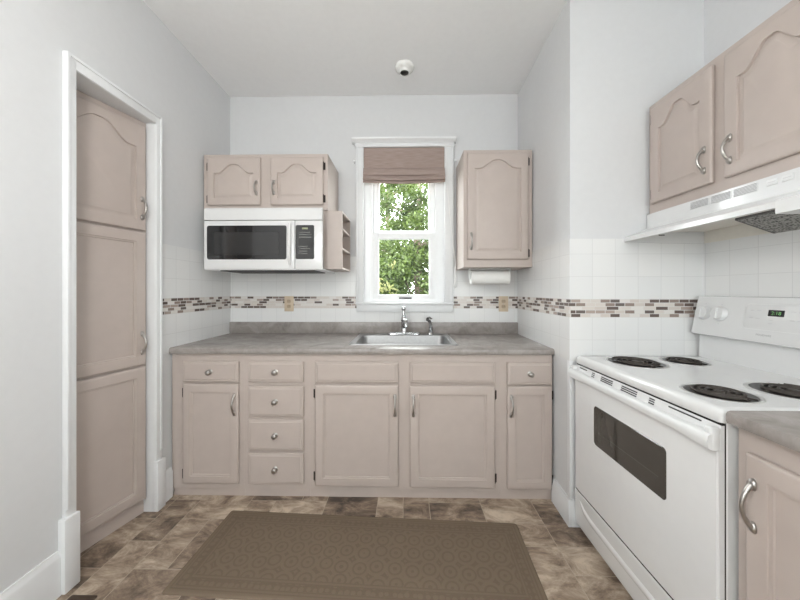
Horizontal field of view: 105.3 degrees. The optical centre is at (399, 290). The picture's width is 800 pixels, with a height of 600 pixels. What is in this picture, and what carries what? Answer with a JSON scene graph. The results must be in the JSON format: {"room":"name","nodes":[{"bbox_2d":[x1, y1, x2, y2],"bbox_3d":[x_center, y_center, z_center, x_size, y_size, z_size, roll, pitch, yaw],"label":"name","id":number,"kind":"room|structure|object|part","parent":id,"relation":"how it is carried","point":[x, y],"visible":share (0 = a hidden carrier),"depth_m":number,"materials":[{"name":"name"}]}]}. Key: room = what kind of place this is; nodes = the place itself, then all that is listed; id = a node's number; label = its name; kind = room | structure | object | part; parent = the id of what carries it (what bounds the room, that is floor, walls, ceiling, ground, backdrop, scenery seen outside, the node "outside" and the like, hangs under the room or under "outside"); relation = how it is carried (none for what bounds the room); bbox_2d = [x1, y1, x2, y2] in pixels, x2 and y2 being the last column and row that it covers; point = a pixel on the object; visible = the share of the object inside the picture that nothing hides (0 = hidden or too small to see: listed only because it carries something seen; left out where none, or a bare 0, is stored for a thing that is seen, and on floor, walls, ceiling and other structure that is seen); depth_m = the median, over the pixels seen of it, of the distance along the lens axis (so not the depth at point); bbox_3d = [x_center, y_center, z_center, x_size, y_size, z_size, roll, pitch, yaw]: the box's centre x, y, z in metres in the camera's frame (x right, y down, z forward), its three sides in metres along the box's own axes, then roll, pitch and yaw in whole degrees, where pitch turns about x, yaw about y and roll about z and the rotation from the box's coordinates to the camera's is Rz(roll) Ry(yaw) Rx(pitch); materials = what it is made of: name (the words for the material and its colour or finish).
{"room":"kitchen","nodes":[
{"label":"kitchen","id":0,"kind":"room"},
{"bbox_2d":[0,0,229,592],"bbox_3d":[-1.844,-0.168,0.125,0.809,2.855,4.786,0,0,1],"label":"wall","id":1,"kind":"structure","parent":0,"point":[125,42],"depth_m":1.23,"materials":[{"name":"paint"}]},
{"bbox_2d":[0,466,172,599],"bbox_3d":[-1.437,1.167,-0.202,0.016,0.185,4.146,0,0,1],"label":"baseboard","id":2,"kind":"structure","parent":1,"relation":"attached to","point":[43,582],"depth_m":1.20,"materials":[{"name":"paint"}]},
{"bbox_2d":[58,50,165,594],"bbox_3d":[-1.464,0.125,1.531,0.162,2.270,0.534,0,0,1],"label":"door frame","id":3,"kind":"structure","parent":1,"relation":"in","point":[76,74],"depth_m":1.39,"materials":[{"name":"paint"}]},
{"bbox_2d":[163,244,230,353],"bbox_3d":[-1.401,0.048,2.148,0.006,0.655,0.713,0,0,1],"label":"backsplash","id":4,"kind":"structure","parent":1,"relation":"attached to","point":[196,300],"depth_m":2.05,"materials":[{"name":"tile"}]},
{"bbox_2d":[56,494,632,599],"bbox_3d":[-0.248,1.290,0.089,4.100,0.060,5.070,0,0,1],"label":"floor","id":5,"kind":"structure","parent":0,"point":[138,560],"depth_m":1.55,"materials":[{"name":"tile"}]},
{"bbox_2d":[67,595,96,599],"bbox_3d":[-1.304,1.256,1.112,0.110,0.007,0.298,0,0,1],"label":"floor vent","id":6,"kind":"object","parent":5,"relation":"in","point":[73,597],"visible":1,"depth_m":1.25,"materials":[{"name":"brown metal"}]},
{"bbox_2d":[76,89,146,552],"bbox_3d":[-1.705,0.153,1.565,0.516,2.213,0.470,0,0,15],"label":"pantry cabinet","id":7,"kind":"object","parent":5,"relation":"on","point":[111,205],"visible":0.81,"depth_m":1.56,"materials":[{"name":"paint"}]},
{"bbox_3d":[-1.496,0.797,1.517,0.016,0.742,0.428,0,0,15],"label":"door","id":8,"kind":"part","parent":7,"relation":"part of","materials":[{"name":"paint"}]},
{"bbox_3d":[-1.496,0.044,1.517,0.016,0.740,0.428,0,0,15],"label":"door","id":9,"kind":"part","parent":7,"relation":"part of","materials":[{"name":"paint"}]},
{"bbox_3d":[-1.496,-0.630,1.517,0.016,0.584,0.428,0,0,15],"label":"door","id":10,"kind":"part","parent":7,"relation":"part of","materials":[{"name":"paint"}]},
{"bbox_3d":[-1.421,0.290,1.695,0.038,0.134,0.022,0,0,15],"label":"handle","id":11,"kind":"part","parent":7,"relation":"part of","materials":[{"name":"silver metal"}]},
{"bbox_3d":[-1.421,-0.460,1.695,0.038,0.134,0.022,0,0,15],"label":"handle","id":12,"kind":"part","parent":7,"relation":"part of","materials":[{"name":"silver metal"}]},
{"bbox_2d":[172,354,244,495],"bbox_3d":[-1.172,0.822,2.155,0.447,0.877,0.681,0,0,1],"label":"base cabinet","id":13,"kind":"object","parent":5,"relation":"on","point":[208,389],"visible":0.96,"depth_m":1.86,"materials":[{"name":"paint"}]},
{"bbox_3d":[-1.153,0.490,1.835,0.033,0.033,0.032,0,0,1],"label":"knob","id":14,"kind":"part","parent":13,"relation":"part of","materials":[{"name":"silver metal"}]},
{"bbox_3d":[-1.153,0.490,1.858,0.342,0.125,0.016,0,0,1],"label":"drawer","id":15,"kind":"part","parent":13,"relation":"part of","materials":[{"name":"paint"}]},
{"bbox_3d":[-1.153,0.869,1.858,0.342,0.606,0.016,0,0,1],"label":"door","id":16,"kind":"part","parent":13,"relation":"part of","materials":[{"name":"paint"}]},
{"bbox_3d":[-1.004,0.688,1.831,0.022,0.139,0.038,0,0,1],"label":"handle","id":17,"kind":"part","parent":13,"relation":"part of","materials":[{"name":"silver metal"}]},
{"bbox_2d":[244,354,310,495],"bbox_3d":[-0.746,0.822,2.150,0.405,0.877,0.676,0,0,1],"label":"base cabinet","id":18,"kind":"object","parent":5,"relation":"on","point":[276,386],"visible":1,"depth_m":1.85,"materials":[{"name":"paint"}]},
{"bbox_3d":[-0.754,1.077,1.828,0.033,0.033,0.032,0,0,1],"label":"knob","id":19,"kind":"part","parent":18,"relation":"part of","materials":[{"name":"silver metal"}]},
{"bbox_3d":[-0.754,0.873,1.828,0.033,0.033,0.032,0,0,1],"label":"knob","id":20,"kind":"part","parent":18,"relation":"part of","materials":[{"name":"silver metal"}]},
{"bbox_3d":[-0.754,0.669,1.828,0.033,0.033,0.032,0,0,1],"label":"knob","id":21,"kind":"part","parent":18,"relation":"part of","materials":[{"name":"silver metal"}]},
{"bbox_3d":[-0.754,0.490,1.828,0.033,0.033,0.032,0,0,1],"label":"knob","id":22,"kind":"part","parent":18,"relation":"part of","materials":[{"name":"silver metal"}]},
{"bbox_3d":[-0.753,1.077,1.851,0.339,0.188,0.016,0,0,1],"label":"drawer","id":23,"kind":"part","parent":18,"relation":"part of","materials":[{"name":"paint"}]},
{"bbox_3d":[-0.753,0.873,1.851,0.339,0.187,0.016,0,0,1],"label":"drawer","id":24,"kind":"part","parent":18,"relation":"part of","materials":[{"name":"paint"}]},
{"bbox_3d":[-0.753,0.669,1.851,0.339,0.184,0.016,0,0,1],"label":"drawer","id":25,"kind":"part","parent":18,"relation":"part of","materials":[{"name":"paint"}]},
{"bbox_3d":[-0.753,0.490,1.851,0.339,0.126,0.016,0,0,1],"label":"drawer","id":26,"kind":"part","parent":18,"relation":"part of","materials":[{"name":"paint"}]},
{"bbox_2d":[162,510,547,599],"bbox_3d":[-0.183,1.256,1.455,1.594,0.008,0.480,0,0,4],"label":"kitchen rug","id":27,"kind":"object","parent":5,"relation":"on","point":[250,555],"visible":1,"depth_m":1.41,"materials":[{"name":"brown fabric"}]},
{"bbox_2d":[310,354,500,498],"bbox_3d":[0.034,0.822,2.134,1.156,0.877,0.681,0,0,1],"label":"base cabinet","id":28,"kind":"object","parent":5,"relation":"on","point":[414,426],"visible":1,"depth_m":1.84,"materials":[{"name":"paint"}]},
{"bbox_3d":[-0.262,0.490,1.843,0.504,0.125,0.016,0,0,1],"label":"false drawer","id":29,"kind":"part","parent":28,"relation":"part of","materials":[{"name":"paint"}]},
{"bbox_3d":[-0.262,0.874,1.843,0.504,0.612,0.016,0,0,1],"label":"door","id":30,"kind":"part","parent":28,"relation":"part of","materials":[{"name":"paint"}]},
{"bbox_2d":[169,322,554,354],"bbox_3d":[-0.227,0.318,2.156,2.338,0.131,0.654,0,0,1],"label":"countertop","id":31,"kind":"structure","parent":28,"relation":"on","point":[472,338],"depth_m":2.13,"materials":[{"name":"grey laminate"}]},
{"bbox_2d":[349,333,457,345],"bbox_3d":[0.024,0.429,2.186,0.700,0.182,0.508,0,0,1],"label":"sink","id":32,"kind":"object","parent":31,"relation":"in","point":[439,339],"visible":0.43,"depth_m":2.34,"materials":[{"name":"silver metal"}]},
{"bbox_3d":[0.024,0.428,2.156,0.646,0.176,0.401,0,0,1],"label":"bowl","id":33,"kind":"part","parent":32,"relation":"part of","materials":[{"name":"silver metal"}]},
{"bbox_2d":[426,316,432,334],"bbox_3d":[0.230,0.268,2.382,0.066,0.141,0.047,0,0,-39],"label":"sprayer","id":34,"kind":"object","parent":32,"relation":"on","point":[428,319],"visible":1,"depth_m":2.37,"materials":[{"name":"silver metal"}]},
{"bbox_2d":[387,306,420,334],"bbox_3d":[0.030,0.229,2.303,0.260,0.218,0.235,0,0,1],"label":"faucet","id":35,"kind":"object","parent":31,"relation":"on","point":[404,321],"visible":1,"depth_m":2.37,"materials":[{"name":"silver metal"}]},
{"bbox_3d":[0.031,0.164,2.393,0.042,0.088,0.040,0,0,1],"label":"lever handle","id":36,"kind":"part","parent":35,"relation":"part of","materials":[{"name":"silver metal"}]},
{"bbox_3d":[0.038,0.250,2.292,0.034,0.099,0.215,0,0,-4],"label":"spout","id":37,"kind":"part","parent":35,"relation":"part of","materials":[{"name":"silver metal"}]},
{"bbox_3d":[-0.030,0.688,1.814,0.022,0.139,0.038,0,0,1],"label":"handle","id":38,"kind":"part","parent":28,"relation":"part of","materials":[{"name":"silver metal"}]},
{"bbox_3d":[0.080,0.688,1.812,0.022,0.139,0.038,0,0,1],"label":"handle","id":39,"kind":"part","parent":28,"relation":"part of","materials":[{"name":"silver metal"}]},
{"bbox_3d":[0.314,0.490,1.833,0.510,0.125,0.016,0,0,1],"label":"false drawer","id":40,"kind":"part","parent":28,"relation":"part of","materials":[{"name":"paint"}]},
{"bbox_3d":[0.314,0.876,1.833,0.510,0.612,0.016,0,0,1],"label":"door","id":41,"kind":"part","parent":28,"relation":"part of","materials":[{"name":"paint"}]},
{"bbox_2d":[500,355,552,498],"bbox_3d":[0.769,0.822,2.122,0.313,0.877,0.681,0,0,1],"label":"base cabinet","id":42,"kind":"object","parent":5,"relation":"on","point":[526,380],"visible":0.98,"depth_m":1.83,"materials":[{"name":"paint"}]},
{"bbox_3d":[0.663,0.688,1.802,0.022,0.139,0.038,0,0,1],"label":"handle","id":43,"kind":"part","parent":42,"relation":"part of","materials":[{"name":"silver metal"}]},
{"bbox_3d":[0.775,0.494,1.825,0.264,0.132,0.016,0,0,1],"label":"drawer","id":44,"kind":"part","parent":42,"relation":"part of","materials":[{"name":"paint"}]},
{"bbox_3d":[0.775,0.878,1.825,0.264,0.616,0.016,0,0,1],"label":"door","id":45,"kind":"part","parent":42,"relation":"part of","materials":[{"name":"paint"}]},
{"bbox_3d":[0.775,0.494,1.802,0.033,0.033,0.032,0,0,1],"label":"knob","id":46,"kind":"part","parent":42,"relation":"part of","materials":[{"name":"silver metal"}]},
{"bbox_2d":[518,0,703,493],"bbox_3d":[1.278,-0.168,2.050,0.709,2.855,0.828,0,0,1],"label":"wall pier","id":47,"kind":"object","parent":5,"relation":"on","point":[585,101],"visible":0.5,"depth_m":1.64,"materials":[{"name":"paint"}]},
{"bbox_2d":[517,239,570,360],"bbox_3d":[0.932,0.048,2.050,0.006,0.655,0.828,0,0,3],"label":"backsplash","id":48,"kind":"structure","parent":47,"relation":"attached to","point":[543,288],"depth_m":1.91,"materials":[{"name":"tile"}]},
{"bbox_2d":[551,478,578,526],"bbox_3d":[0.950,1.188,1.727,0.100,0.143,0.205,0,0,1],"label":"baseboard","id":49,"kind":"structure","parent":47,"relation":"attached to","point":[565,506],"depth_m":1.68,"materials":[{"name":"paint"}]},
{"bbox_2d":[567,360,574,498],"bbox_3d":[0.926,0.746,1.651,0.028,0.742,0.026,0,0,1],"label":"trim","id":50,"kind":"structure","parent":47,"relation":"attached to","point":[570,381],"depth_m":1.64,"materials":[{"name":"paint"}]},
{"bbox_2d":[571,239,703,360],"bbox_3d":[1.270,0.048,1.633,0.709,0.655,0.006,0,0,1],"label":"backsplash","id":51,"kind":"structure","parent":47,"relation":"attached to","point":[628,298],"depth_m":1.63,"materials":[{"name":"tile"}]},
{"bbox_2d":[568,296,799,599],"bbox_3d":[1.249,0.643,1.241,0.722,1.234,0.748,0,0,1],"label":"electric stove","id":52,"kind":"object","parent":5,"relation":"on","point":[657,488],"visible":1,"depth_m":1.17,"materials":[{"name":"white metal"}]},
{"bbox_3d":[0.930,1.135,1.247,0.017,0.180,0.742,0,0,1],"label":"storage drawer","id":53,"kind":"part","parent":52,"relation":"part of","materials":[{"name":"white metal"}]},
{"bbox_2d":[608,358,665,367],"bbox_3d":[1.131,0.342,1.464,0.222,0.001,0.222,0,0,1],"label":"burner","id":54,"kind":"object","parent":52,"relation":"on","point":[623,362],"depth_m":1.43,"materials":[{"name":"black metal"}]},
{"bbox_3d":[0.907,0.426,1.247,0.040,0.068,0.745,0,0,1],"label":"door handle","id":55,"kind":"part","parent":52,"relation":"part of","materials":[{"name":"white plastic"}]},
{"bbox_3d":[0.930,0.711,1.247,0.017,0.646,0.742,0,0,1],"label":"oven door","id":56,"kind":"part","parent":52,"relation":"part of","materials":[{"name":"white metal"}]},
{"bbox_2d":[662,358,708,364],"bbox_3d":[1.384,0.342,1.483,0.166,0.001,0.166,0,0,1],"label":"burner","id":57,"kind":"object","parent":52,"relation":"on","point":[677,361],"depth_m":1.46,"materials":[{"name":"black metal"}]},
{"bbox_2d":[577,356,799,423],"bbox_3d":[1.257,0.362,1.241,0.660,0.042,0.748,0,0,1],"label":"cooktop","id":58,"kind":"object","parent":52,"relation":"in","point":[702,388],"depth_m":1.16,"materials":[{"name":"white metal"}]},
{"bbox_3d":[1.538,0.109,1.550,0.032,0.071,0.072,0,0,1],"label":"burner knob","id":59,"kind":"part","parent":52,"relation":"part of","materials":[{"name":"white plastic"}]},
{"bbox_3d":[1.536,0.109,1.472,0.032,0.071,0.072,0,0,1],"label":"burner knob","id":60,"kind":"part","parent":52,"relation":"part of","materials":[{"name":"white plastic"}]},
{"bbox_2d":[683,384,759,401],"bbox_3d":[1.075,0.342,1.026,0.179,0.001,0.179,0,0,1],"label":"burner","id":61,"kind":"object","parent":52,"relation":"on","point":[711,392],"depth_m":1.01,"materials":[{"name":"black metal"}]},
{"bbox_2d":[726,424,738,599],"bbox_3d":[1.262,0.818,1.241,0.636,0.884,0.745,0,0,1],"label":"panel","id":62,"kind":"object","parent":52,"relation":"in","point":[732,432],"depth_m":0.87,"materials":[{"name":"white metal"}]},
{"bbox_3d":[1.541,0.111,1.220,0.023,0.112,0.298,0,0,1],"label":"control panel","id":63,"kind":"part","parent":52,"relation":"part of","materials":[{"name":"white plastic"}]},
{"bbox_3d":[1.541,0.111,1.220,0.023,0.106,0.291,0,0,1],"label":"panel","id":64,"kind":"part","parent":52,"relation":"part of","materials":[{"name":"white ceramic"}]},
{"bbox_2d":[748,383,799,398],"bbox_3d":[1.336,0.342,1.034,0.204,0.001,0.204,0,0,1],"label":"burner","id":65,"kind":"object","parent":52,"relation":"on","point":[780,390],"depth_m":1.04,"materials":[{"name":"black metal"}]},
{"bbox_2d":[739,428,799,599],"bbox_3d":[1.241,0.818,0.331,0.702,0.884,1.050,0,0,1],"label":"base cabinet","id":66,"kind":"object","parent":5,"relation":"on","point":[769,471],"visible":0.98,"depth_m":0.78,"materials":[{"name":"paint"}]},
{"bbox_3d":[0.917,0.568,0.806,0.038,0.146,0.022,0,0,1],"label":"handle","id":67,"kind":"part","parent":66,"relation":"part of","materials":[{"name":"silver metal"}]},
{"bbox_2d":[726,411,799,452],"bbox_3d":[1.253,0.310,0.326,0.684,0.130,1.059,0,0,1],"label":"countertop","id":68,"kind":"structure","parent":66,"relation":"on","point":[782,428],"depth_m":0.79,"materials":[{"name":"grey laminate"}]},
{"bbox_2d":[143,0,566,96],"bbox_3d":[-0.248,-1.635,0.097,4.100,0.080,5.086,0,0,1],"label":"ceiling","id":69,"kind":"structure","parent":0,"point":[250,48],"depth_m":1.96,"materials":[{"name":"paint"}]},
{"bbox_2d":[395,59,413,76],"bbox_3d":[0.032,-1.569,2.165,0.136,0.052,0.136,0,0,1],"label":"light fixture","id":70,"kind":"object","parent":69,"relation":"attached to","point":[404,67],"depth_m":2.13,"materials":[{"name":"plastic"}]},
{"bbox_2d":[400,70,407,75],"bbox_3d":[0.032,-1.560,2.165,0.057,0.025,0.057,0,0,1],"label":"socket","id":71,"kind":"object","parent":70,"relation":"attached to","point":[402,72],"depth_m":2.18,"materials":[{"name":"grey metal"}]},
{"bbox_2d":[230,94,517,256],"bbox_3d":[0.144,-0.168,2.543,3.400,2.855,0.118,0,0,1],"label":"wall","id":72,"kind":"structure","parent":0,"point":[299,124],"depth_m":2.49,"materials":[{"name":"paint"}]},
{"bbox_2d":[204,154,337,210],"bbox_3d":[-0.950,-0.770,2.303,0.885,0.395,0.398,0,0,1],"label":"upper cabinet","id":73,"kind":"object","parent":72,"relation":"attached to","point":[256,180],"visible":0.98,"depth_m":2.14,"materials":[{"name":"paint"}]},
{"bbox_3d":[-1.172,-0.772,2.152,0.378,0.335,0.016,0,0,1],"label":"door","id":74,"kind":"part","parent":73,"relation":"part of","materials":[{"name":"paint"}]},
{"bbox_3d":[-1.009,-0.725,2.124,0.022,0.109,0.038,0,0,1],"label":"handle","id":75,"kind":"part","parent":73,"relation":"part of","materials":[{"name":"silver metal"}]},
{"bbox_2d":[204,208,335,273],"bbox_3d":[-0.929,-0.353,2.271,0.812,0.434,0.448,0,0,1],"label":"microwave oven","id":76,"kind":"object","parent":73,"relation":"attached to","point":[236,240],"visible":0.99,"depth_m":2.07,"materials":[{"name":"white plastic"}]},
{"bbox_3d":[-1.027,-0.313,2.091,0.623,0.334,0.034,0,0,1],"label":"door","id":77,"kind":"part","parent":76,"relation":"part of","materials":[{"name":"white ceramic"}]},
{"bbox_3d":[-0.926,-0.148,2.287,0.799,0.010,0.412,0,0,1],"label":"plate","id":78,"kind":"part","parent":76,"relation":"part of","materials":[{"name":"white plastic"}]},
{"bbox_3d":[-0.746,-0.320,2.061,0.020,0.288,0.035,0,0,1],"label":"door handle","id":79,"kind":"part","parent":76,"relation":"part of","materials":[{"name":"white plastic"}]},
{"bbox_3d":[-0.620,-0.313,2.085,0.186,0.334,0.033,0,0,1],"label":"control panel","id":80,"kind":"part","parent":76,"relation":"part of","materials":[{"name":"white plastic"}]},
{"bbox_3d":[-0.885,-0.725,2.122,0.022,0.109,0.038,0,0,1],"label":"handle","id":81,"kind":"part","parent":73,"relation":"part of","materials":[{"name":"silver metal"}]},
{"bbox_3d":[-0.725,-0.772,2.144,0.372,0.335,0.016,0,0,1],"label":"door","id":82,"kind":"part","parent":73,"relation":"part of","materials":[{"name":"paint"}]},
{"bbox_2d":[284,296,293,310],"bbox_3d":[-0.907,0.104,2.492,0.076,0.124,0.009,0,0,1],"label":"wall outlet","id":83,"kind":"object","parent":72,"relation":"attached to","point":[288,300],"visible":1,"depth_m":2.49,"materials":[{"name":"beige plastic"}]},
{"bbox_2d":[323,211,349,271],"bbox_3d":[-0.484,-0.364,2.331,0.151,0.415,0.314,0,0,1],"label":"spice shelf","id":84,"kind":"object","parent":72,"relation":"attached to","point":[336,225],"visible":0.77,"depth_m":2.17,"materials":[{"name":"paint"}]},
{"bbox_3d":[-0.484,-0.364,2.337,0.151,0.415,0.301,0,0,1],"label":"panel","id":85,"kind":"part","parent":84,"relation":"part of","materials":[{"name":"paint"}]},
{"bbox_2d":[229,322,517,333],"bbox_3d":[-0.222,0.298,2.474,2.337,0.093,0.019,0,0,1],"label":"backsplash","id":86,"kind":"structure","parent":72,"relation":"attached to","point":[234,327],"depth_m":2.46,"materials":[{"name":"grey laminate"}]},
{"bbox_2d":[231,256,516,321],"bbox_3d":[-0.222,0.033,2.487,2.352,0.626,0.006,0,0,1],"label":"backsplash","id":87,"kind":"structure","parent":72,"relation":"attached to","point":[318,297],"depth_m":2.49,"materials":[{"name":"tile"}]},
{"bbox_2d":[351,136,455,311],"bbox_3d":[0.031,-0.528,2.512,0.835,1.397,0.176,0,0,1],"label":"window","id":88,"kind":"structure","parent":72,"relation":"in","point":[440,298],"depth_m":2.49,"materials":[{"name":"paint"}]},
{"bbox_3d":[0.030,-1.195,2.455,0.835,0.064,0.062,0,0,1],"label":"head casing","id":89,"kind":"part","parent":88,"relation":"part of","materials":[{"name":"paint"}]},
{"bbox_3d":[0.033,-0.535,2.555,0.667,1.260,0.090,0,0,1],"label":"frame","id":90,"kind":"part","parent":88,"relation":"part of","materials":[{"name":"white plastic"}]},
{"bbox_3d":[0.033,-0.198,2.539,0.535,0.561,0.034,0,0,1],"label":"sash","id":91,"kind":"part","parent":88,"relation":"part of","materials":[{"name":"white plastic"}]},
{"bbox_3d":[0.033,-0.797,2.575,0.519,0.645,0.030,0,0,1],"label":"sash","id":92,"kind":"part","parent":88,"relation":"part of","materials":[{"name":"white plastic"}]},
{"bbox_3d":[0.038,0.102,2.501,0.792,0.016,0.110,0,0,1],"label":"sill","id":93,"kind":"part","parent":88,"relation":"part of","materials":[{"name":"paint"}]},
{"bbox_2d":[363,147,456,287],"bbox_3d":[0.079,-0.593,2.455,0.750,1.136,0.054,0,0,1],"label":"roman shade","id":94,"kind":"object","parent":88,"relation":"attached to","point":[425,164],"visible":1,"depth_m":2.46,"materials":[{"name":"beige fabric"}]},
{"bbox_3d":[0.032,-1.065,2.475,0.654,0.193,0.014,0,0,1],"label":"fabric panel","id":95,"kind":"part","parent":94,"relation":"part of","materials":[{"name":"beige fabric"}]},
{"bbox_3d":[0.404,-0.667,2.438,0.083,0.945,0.007,0,0,7],"label":"pull cord","id":96,"kind":"part","parent":94,"relation":"part of","materials":[{"name":"white"}]},
{"bbox_2d":[456,150,531,269],"bbox_3d":[0.693,-0.582,2.282,0.482,0.828,0.369,0,0,1],"label":"upper cabinet","id":97,"kind":"object","parent":72,"relation":"attached to","point":[494,187],"visible":1,"depth_m":2.14,"materials":[{"name":"paint"}]},
{"bbox_3d":[0.499,-0.350,2.120,0.022,0.129,0.038,0,0,1],"label":"handle","id":98,"kind":"part","parent":97,"relation":"part of","materials":[{"name":"silver metal"}]},
{"bbox_2d":[469,269,510,283],"bbox_3d":[0.673,-0.109,2.294,0.306,0.117,0.103,0,0,1],"label":"paper towel holder","id":99,"kind":"object","parent":97,"relation":"attached to","point":[475,277],"visible":0.98,"depth_m":2.25,"materials":[{"name":"white paper"}]},
{"bbox_2d":[499,296,507,311],"bbox_3d":[0.835,0.104,2.461,0.076,0.124,0.009,0,0,1],"label":"wall outlet","id":100,"kind":"object","parent":72,"relation":"attached to","point":[503,300],"visible":1,"depth_m":2.46,"materials":[{"name":"beige plastic"}]},
{"bbox_2d":[704,0,791,65],"bbox_3d":[1.655,-0.168,-0.350,0.130,2.855,3.958,0,0,1],"label":"wall","id":101,"kind":"structure","parent":0,"point":[726,22],"depth_m":1.50,"materials":[{"name":"paint"}]},
{"bbox_2d":[624,167,799,243],"bbox_3d":[1.404,-0.324,1.256,0.430,0.163,0.742,0,0,1],"label":"range hood","id":102,"kind":"object","parent":101,"relation":"attached to","point":[771,204],"visible":1,"depth_m":1.26,"materials":[{"name":"white metal"}]},
{"bbox_2d":[690,198,708,209],"bbox_3d":[1.311,-0.381,1.336,0.003,0.031,0.085,0,0,1],"label":"vent grille","id":103,"kind":"object","parent":102,"relation":"attached to","point":[701,203],"depth_m":1.33,"materials":[{"name":"white plastic"}]},
{"bbox_2d":[711,191,731,203],"bbox_3d":[1.309,-0.381,1.245,0.003,0.031,0.082,0,0,1],"label":"vent grille","id":104,"kind":"object","parent":102,"relation":"attached to","point":[723,197],"depth_m":1.24,"materials":[{"name":"white plastic"}]},
{"bbox_2d":[733,182,757,197],"bbox_3d":[1.308,-0.381,1.155,0.003,0.031,0.084,0,0,1],"label":"vent grille","id":105,"kind":"object","parent":102,"relation":"attached to","point":[750,189],"depth_m":1.15,"materials":[{"name":"white plastic"}]},
{"bbox_3d":[1.530,-0.282,1.101,0.172,0.073,0.434,0,0,1],"label":"filter frame","id":106,"kind":"part","parent":102,"relation":"part of","materials":[{"name":"grey metal"}]},
{"bbox_2d":[766,178,777,185],"bbox_3d":[1.306,-0.382,1.070,0.004,0.021,0.032,0,0,1],"label":"rocker switch","id":107,"kind":"object","parent":102,"relation":"attached to","point":[769,181],"depth_m":1.07,"materials":[{"name":"white plastic"}]},
{"bbox_2d":[782,173,793,181],"bbox_3d":[1.305,-0.382,1.026,0.004,0.021,0.032,0,0,1],"label":"rocker switch","id":108,"kind":"object","parent":102,"relation":"attached to","point":[786,177],"depth_m":1.03,"materials":[{"name":"white plastic"}]},
{"bbox_2d":[650,0,799,213],"bbox_3d":[1.440,-0.693,1.256,0.343,0.574,0.740,0,0,1],"label":"upper cabinet","id":109,"kind":"object","parent":101,"relation":"attached to","point":[735,121],"visible":1,"depth_m":1.20,"materials":[{"name":"paint"}]},
{"bbox_3d":[1.315,-0.703,1.440,0.016,0.493,0.319,0,0,1],"label":"door","id":110,"kind":"part","parent":109,"relation":"part of","materials":[{"name":"paint"}]},
{"bbox_3d":[1.288,-0.561,1.309,0.038,0.122,0.022,0,0,1],"label":"handle","id":111,"kind":"part","parent":109,"relation":"part of","materials":[{"name":"silver metal"}]},
{"bbox_3d":[1.286,-0.561,1.205,0.038,0.122,0.022,0,0,1],"label":"handle","id":112,"kind":"part","parent":109,"relation":"part of","materials":[{"name":"silver metal"}]},
{"bbox_3d":[1.309,-0.703,1.073,0.016,0.493,0.316,0,0,1],"label":"door","id":113,"kind":"part","parent":109,"relation":"part of","materials":[{"name":"paint"}]},
{"bbox_2d":[704,230,799,296],"bbox_3d":[1.600,-0.033,0.398,0.006,0.815,2.452,0,0,1],"label":"backsplash","id":114,"kind":"structure","parent":101,"relation":"attached to","point":[763,265],"depth_m":1.39,"materials":[{"name":"tile"}]},
{"label":"outside","id":115,"kind":"structure","parent":0,"visible":0},
{"bbox_3d":[0.235,2.110,13.448,18.000,0.100,21.100,0,0,1],"label":"ground","id":116,"kind":"structure","parent":115,"visible":0},
{"bbox_2d":[379,253,396,293],"bbox_3d":[-0.204,0.811,3.566,0.562,2.518,0.560,0,0,1],"label":"leafy tree","id":117,"kind":"object","parent":116,"relation":"on","point":[381,289],"visible":0.09,"depth_m":3.58,"materials":[{"name":"green plant"}]},
{"bbox_2d":[379,183,428,293],"bbox_3d":[0.333,-0.185,5.784,3.796,4.499,3.453,0,0,1],"label":"leafy tree","id":118,"kind":"object","parent":116,"relation":"on","point":[401,275],"visible":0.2,"depth_m":5.12,"materials":[{"name":"green plant"}]},
{"bbox_2d":[380,183,427,289],"bbox_3d":[-0.352,-1.435,10.963,6.557,7.774,6.542,0,0,25],"label":"leafy tree","id":119,"kind":"object","parent":116,"relation":"on","point":[381,189],"visible":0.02,"depth_m":9.94,"materials":[{"name":"green plant"}]}
]}

